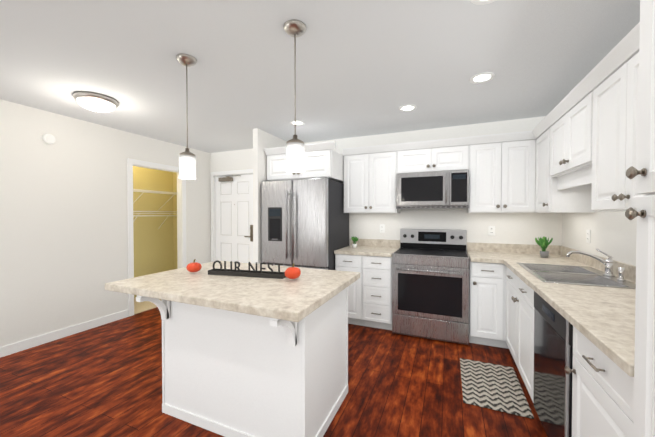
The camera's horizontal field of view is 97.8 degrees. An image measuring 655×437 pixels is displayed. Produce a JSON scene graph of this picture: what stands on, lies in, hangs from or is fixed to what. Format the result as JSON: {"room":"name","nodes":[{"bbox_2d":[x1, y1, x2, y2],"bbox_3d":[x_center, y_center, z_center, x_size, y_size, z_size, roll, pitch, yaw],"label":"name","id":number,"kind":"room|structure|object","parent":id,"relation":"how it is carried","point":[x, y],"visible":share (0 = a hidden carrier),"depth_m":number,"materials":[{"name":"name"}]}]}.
{"room":"kitchen","nodes":[
{"label":"kitchen","id":0,"kind":"room"},
{"bbox_2d":[0,99,210,346],"bbox_3d":[-3.670,0.099,2.368,0.800,2.440,6.450,0,1,23],"label":"wall","id":1,"kind":"structure","parent":0,"point":[63,232],"depth_m":3.28,"materials":[{"name":"white paint"}]},
{"bbox_2d":[42,134,55,143],"bbox_3d":[-2.936,-0.841,3.015,0.034,0.110,0.110,0,1,23],"label":"smoke detector","id":2,"kind":"object","parent":1,"relation":"attached to","point":[48,139],"visible":1,"depth_m":3.00,"materials":[{"name":"white plastic"}]},
{"bbox_2d":[0,158,252,357],"bbox_3d":[-0.963,0.285,1.275,5.040,2.100,6.350,0,1,23],"label":"trim","id":3,"kind":"structure","parent":1,"relation":"attached to","point":[9,349],"depth_m":3.79,"materials":[{"name":"white wood"}]},
{"bbox_2d":[133,189,176,228],"bbox_3d":[-2.963,-0.122,4.401,0.409,0.629,1.640,0,1,23],"label":"wire closet shelf","id":4,"kind":"object","parent":1,"relation":"attached to","point":[150,191],"visible":0.29,"depth_m":4.61,"materials":[{"name":"white metal"}]},
{"bbox_2d":[253,128,286,263],"bbox_3d":[-0.745,0.075,4.042,0.075,2.440,0.880,0,1,23],"label":"wall","id":5,"kind":"structure","parent":0,"point":[262,140],"depth_m":3.65,"materials":[{"name":"white paint"}]},
{"bbox_2d":[0,307,546,436],"bbox_3d":[-1.397,1.373,1.421,6.140,0.080,6.450,0,1,23],"label":"floor","id":6,"kind":"structure","parent":0,"point":[104,380],"depth_m":2.21,"materials":[{"name":"brown wood"}]},
{"bbox_2d":[162,286,348,436],"bbox_3d":[-0.487,0.889,2.059,1.104,0.868,0.714,0,1,23],"label":"kitchen island","id":7,"kind":"object","parent":6,"relation":"on","point":[226,373],"visible":0.75,"depth_m":1.73,"materials":[{"name":"white wood"}]},
{"bbox_2d":[136,295,296,346],"bbox_3d":[-0.654,0.562,1.970,1.254,0.210,0.819,0,1,23],"label":"corbel","id":8,"kind":"object","parent":7,"relation":"attached to","point":[289,327],"visible":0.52,"depth_m":1.51,"materials":[{"name":"white wood"}]},
{"bbox_2d":[105,261,359,321],"bbox_3d":[-0.589,0.434,2.003,1.410,0.043,0.980,0,1,23],"label":"island countertop","id":9,"kind":"structure","parent":7,"relation":"on","point":[308,291],"depth_m":1.70,"materials":[{"name":"stone"}]},
{"bbox_2d":[186,259,201,271],"bbox_3d":[-0.996,0.350,2.132,0.104,0.099,0.104,0,1,23],"label":"pumpkin","id":10,"kind":"object","parent":9,"relation":"on","point":[194,266],"visible":1,"depth_m":2.10,"materials":[{"name":"orange"}]},
{"bbox_2d":[208,260,285,278],"bbox_3d":[-0.581,0.361,2.059,0.590,0.099,0.080,0,1,14],"label":"sign","id":11,"kind":"object","parent":9,"relation":"on","point":[249,273],"visible":1,"depth_m":2.04,"materials":[{"name":"grey metal"}]},
{"bbox_2d":[285,263,300,278],"bbox_3d":[-0.232,0.350,1.910,0.112,0.104,0.112,0,1,23],"label":"pumpkin","id":12,"kind":"object","parent":9,"relation":"on","point":[292,272],"visible":1,"depth_m":1.87,"materials":[{"name":"orange"}]},
{"bbox_2d":[261,177,348,269],"bbox_3d":[-0.284,0.404,3.820,0.910,1.787,0.877,0,1,23],"label":"refrigerator","id":13,"kind":"object","parent":6,"relation":"on","point":[304,223],"visible":0.6,"depth_m":3.45,"materials":[{"name":"grey metal"}]},
{"bbox_2d":[335,254,363,325],"bbox_3d":[0.369,0.863,3.720,0.346,0.871,0.616,0,1,23],"label":"base cabinet","id":14,"kind":"object","parent":6,"relation":"on","point":[343,262],"depth_m":3.41,"materials":[{"name":"white wood"}]},
{"bbox_2d":[364,256,391,329],"bbox_3d":[0.688,0.865,3.585,0.347,0.871,0.616,0,1,23],"label":"base cabinet","id":15,"kind":"object","parent":6,"relation":"on","point":[377,269],"depth_m":3.30,"materials":[{"name":"white wood"}]},
{"bbox_2d":[334,238,399,256],"bbox_3d":[0.524,0.358,3.634,0.694,0.139,0.642,0,1,23],"label":"countertop","id":16,"kind":"structure","parent":15,"relation":"on","point":[365,247],"depth_m":3.69,"materials":[{"name":"stone"}]},
{"bbox_2d":[351,236,357,247],"bbox_3d":[0.351,0.309,3.736,0.104,0.154,0.092,0,1,23],"label":"potted plant","id":17,"kind":"object","parent":16,"relation":"on","point":[354,239],"visible":1,"depth_m":3.72,"materials":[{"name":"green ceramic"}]},
{"bbox_2d":[392,229,469,344],"bbox_3d":[1.193,0.723,3.313,0.778,1.165,0.700,0,1,23],"label":"range","id":18,"kind":"object","parent":6,"relation":"on","point":[430,283],"visible":1,"depth_m":3.07,"materials":[{"name":"silver metal"}]},
{"bbox_2d":[469,259,507,348],"bbox_3d":[1.717,0.872,3.131,0.314,0.871,0.645,0,1,23],"label":"base cabinet","id":19,"kind":"object","parent":6,"relation":"on","point":[488,282],"depth_m":2.86,"materials":[{"name":"white wood"}]},
{"bbox_2d":[467,242,473,261],"bbox_3d":[1.576,0.364,3.187,0.004,0.139,0.642,0,1,23],"label":"countertop","id":20,"kind":"structure","parent":19,"relation":"on","point":[470,249],"depth_m":3.39,"materials":[{"name":"stone"}]},
{"bbox_2d":[460,358,533,418],"bbox_3d":[1.301,1.315,2.278,0.425,0.010,0.680,0,1,23],"label":"rug","id":21,"kind":"object","parent":6,"relation":"on","point":[492,386],"visible":0.98,"depth_m":2.20,"materials":[{"name":"fabric"}]},
{"bbox_2d":[506,267,534,400],"bbox_3d":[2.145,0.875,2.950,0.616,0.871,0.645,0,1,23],"label":"base cabinet","id":22,"kind":"object","parent":6,"relation":"on","point":[521,308],"depth_m":2.23,"materials":[{"name":"white wood"}]},
{"bbox_2d":[533,291,572,436],"bbox_3d":[1.500,0.898,1.473,0.614,0.869,0.599,0,1,23],"label":"dishwasher","id":23,"kind":"object","parent":6,"relation":"on","point":[553,353],"visible":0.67,"depth_m":1.53,"materials":[{"name":"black metal"}]},
{"bbox_2d":[564,326,623,436],"bbox_3d":[1.296,0.904,0.952,0.616,0.871,0.504,0,1,23],"label":"base cabinet","id":24,"kind":"object","parent":6,"relation":"on","point":[595,377],"depth_m":1.11,"materials":[{"name":"white wood"}]},
{"bbox_2d":[490,243,635,376],"bbox_3d":[1.720,0.382,1.983,0.648,0.139,2.745,0,1,23],"label":"countertop","id":25,"kind":"structure","parent":24,"relation":"on","point":[602,319],"depth_m":1.50,"materials":[{"name":"stone"}]},
{"bbox_2d":[535,236,552,257],"bbox_3d":[2.210,0.289,2.910,0.147,0.218,0.110,0,1,23],"label":"potted plant","id":26,"kind":"object","parent":25,"relation":"on","point":[543,243],"visible":1,"depth_m":2.89,"materials":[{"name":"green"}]},
{"bbox_2d":[517,263,635,288],"bbox_3d":[1.798,0.492,2.125,0.520,0.173,0.800,0,1,23],"label":"sink","id":27,"kind":"object","parent":25,"relation":"in","point":[575,275],"visible":0.52,"depth_m":2.12,"materials":[{"name":"silver metal"}]},
{"bbox_2d":[566,249,625,280],"bbox_3d":[1.876,0.312,2.008,0.278,0.190,0.210,0,1,23],"label":"faucet","id":28,"kind":"object","parent":25,"relation":"on","point":[608,263],"visible":1,"depth_m":2.03,"materials":[{"name":"silver metal"}]},
{"bbox_2d":[620,0,654,436],"bbox_3d":[1.054,0.245,0.400,0.636,2.204,0.680,0,1,23],"label":"tall cabinet","id":29,"kind":"object","parent":6,"relation":"on","point":[637,393],"depth_m":0.80,"materials":[{"name":"white wood"}]},
{"bbox_2d":[0,0,639,152],"bbox_3d":[-1.397,-1.157,1.384,6.140,0.100,6.450,0,1,23],"label":"ceiling","id":30,"kind":"structure","parent":0,"point":[367,67],"depth_m":2.03,"materials":[{"name":"white paint"}]},
{"bbox_2d":[73,91,118,112],"bbox_3d":[-2.169,-1.063,2.686,0.340,0.125,0.340,0,1,23],"label":"flush-mount ceiling light","id":31,"kind":"object","parent":30,"relation":"attached to","point":[95,102],"visible":1,"depth_m":2.60,"materials":[{"name":"white glass"}]},
{"bbox_2d":[176,54,196,179],"bbox_3d":[-0.984,-0.698,2.003,0.132,0.834,0.132,0,1,23],"label":"pendant light","id":32,"kind":"object","parent":30,"relation":"hanging from","point":[187,157],"visible":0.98,"depth_m":1.98,"materials":[{"name":"white glass"}]},
{"bbox_2d":[284,20,305,172],"bbox_3d":[-0.188,-0.693,1.665,0.132,0.834,0.132,0,1,23],"label":"pendant light","id":33,"kind":"object","parent":30,"relation":"hanging from","point":[295,146],"visible":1,"depth_m":1.64,"materials":[{"name":"white glass"}]},
{"bbox_2d":[290,120,304,125],"bbox_3d":[-0.358,-1.132,3.393,0.179,0.007,0.179,0,1,-13],"label":"recessed light","id":34,"kind":"object","parent":30,"relation":"in","point":[298,123],"depth_m":3.40,"materials":[{"name":"white plastic"}]},
{"bbox_2d":[399,105,416,111],"bbox_3d":[0.818,-1.125,2.915,0.179,0.007,0.179,0,1,14],"label":"recessed light","id":35,"kind":"object","parent":30,"relation":"in","point":[405,108],"depth_m":2.92,"materials":[{"name":"white plastic"}]},
{"bbox_2d":[470,72,494,83],"bbox_3d":[1.230,-1.116,2.273,0.179,0.007,0.179,0,1,17],"label":"recessed light","id":36,"kind":"object","parent":30,"relation":"in","point":[482,77],"depth_m":2.27,"materials":[{"name":"white plastic"}]},
{"bbox_2d":[470,0,495,4],"bbox_3d":[0.788,-1.103,1.385,0.179,0.007,0.179,0,1,-13],"label":"recessed light","id":37,"kind":"object","parent":30,"relation":"in","point":[479,2],"depth_m":1.45,"materials":[{"name":"white plastic"}]},
{"bbox_2d":[210,116,561,250],"bbox_3d":[0.305,0.073,4.128,5.140,2.440,0.100,0,1,23],"label":"wall","id":38,"kind":"structure","parent":0,"point":[519,228],"depth_m":3.57,"materials":[{"name":"white paint"}]},
{"bbox_2d":[215,174,252,262],"bbox_3d":[-1.605,0.265,4.902,0.850,2.017,0.115,0,1,23],"label":"entry door","id":39,"kind":"structure","parent":38,"relation":"in","point":[234,218],"depth_m":4.91,"materials":[{"name":"painted wood"},{"name":"brushed nickel"}]},
{"bbox_2d":[264,141,343,181],"bbox_3d":[-0.242,-0.703,3.902,0.924,0.410,0.716,0,1,23],"label":"upper cabinet","id":40,"kind":"object","parent":38,"relation":"attached to","point":[320,159],"depth_m":3.53,"materials":[{"name":"white wood"}]},
{"bbox_2d":[340,144,399,212],"bbox_3d":[0.587,-0.489,3.771,0.693,0.834,0.316,0,1,23],"label":"upper cabinet","id":41,"kind":"object","parent":38,"relation":"attached to","point":[369,182],"depth_m":3.61,"materials":[{"name":"white wood"}]},
{"bbox_2d":[380,224,384,232],"bbox_3d":[0.744,0.137,3.884,0.072,0.116,0.008,0,1,23],"label":"electrical outlet","id":42,"kind":"object","parent":38,"relation":"attached to","point":[382,228],"visible":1,"depth_m":3.88,"materials":[{"name":"white plastic"}]},
{"bbox_2d":[396,136,471,173],"bbox_3d":[1.271,-0.722,3.476,0.790,0.360,0.316,0,1,23],"label":"upper cabinet","id":43,"kind":"object","parent":38,"relation":"attached to","point":[451,154],"depth_m":3.31,"materials":[{"name":"white wood"}]},
{"bbox_2d":[396,170,468,208],"bbox_3d":[1.247,-0.328,3.424,0.780,0.422,0.438,0,1,23],"label":"microwave","id":44,"kind":"object","parent":43,"relation":"attached to","point":[436,190],"visible":1,"depth_m":3.25,"materials":[{"name":"silver metal"}]},
{"bbox_2d":[488,226,494,235],"bbox_3d":[1.941,0.144,3.375,0.072,0.116,0.008,0,1,23],"label":"electrical outlet","id":45,"kind":"object","parent":38,"relation":"attached to","point":[491,230],"visible":1,"depth_m":3.37,"materials":[{"name":"white plastic"}]},
{"bbox_2d":[467,128,535,212],"bbox_3d":[1.924,-0.481,3.203,0.624,0.834,0.316,0,1,23],"label":"upper cabinet","id":46,"kind":"object","parent":38,"relation":"attached to","point":[502,176],"depth_m":3.05,"materials":[{"name":"white wood"}]},
{"bbox_2d":[562,212,636,265],"bbox_3d":[1.363,0.131,0.175,0.100,2.440,6.350,0,1,23],"label":"wall","id":47,"kind":"structure","parent":0,"point":[613,234],"depth_m":2.28,"materials":[{"name":"white paint"}]},
{"bbox_2d":[532,120,587,212],"bbox_3d":[2.203,-0.473,2.684,0.316,0.834,0.458,0,1,23],"label":"upper cabinet","id":48,"kind":"object","parent":47,"relation":"attached to","point":[548,196],"depth_m":2.55,"materials":[{"name":"white wood"}]},
{"bbox_2d":[548,76,591,179],"bbox_3d":[1.955,-0.619,2.096,0.316,0.525,0.806,0,1,23],"label":"upper cabinet","id":49,"kind":"object","parent":47,"relation":"attached to","point":[586,144],"depth_m":2.11,"materials":[{"name":"white wood"}]},
{"bbox_2d":[586,230,590,242],"bbox_3d":[2.301,0.157,2.521,0.008,0.116,0.072,0,1,23],"label":"electrical outlet","id":50,"kind":"object","parent":47,"relation":"attached to","point":[588,235],"visible":1,"depth_m":2.51,"materials":[{"name":"white plastic"}]},
{"bbox_2d":[588,40,627,211],"bbox_3d":[1.647,-0.454,1.374,0.316,0.834,0.760,0,1,23],"label":"upper cabinet","id":51,"kind":"object","parent":47,"relation":"attached to","point":[608,86],"depth_m":1.60,"materials":[{"name":"white wood"}]}
]}

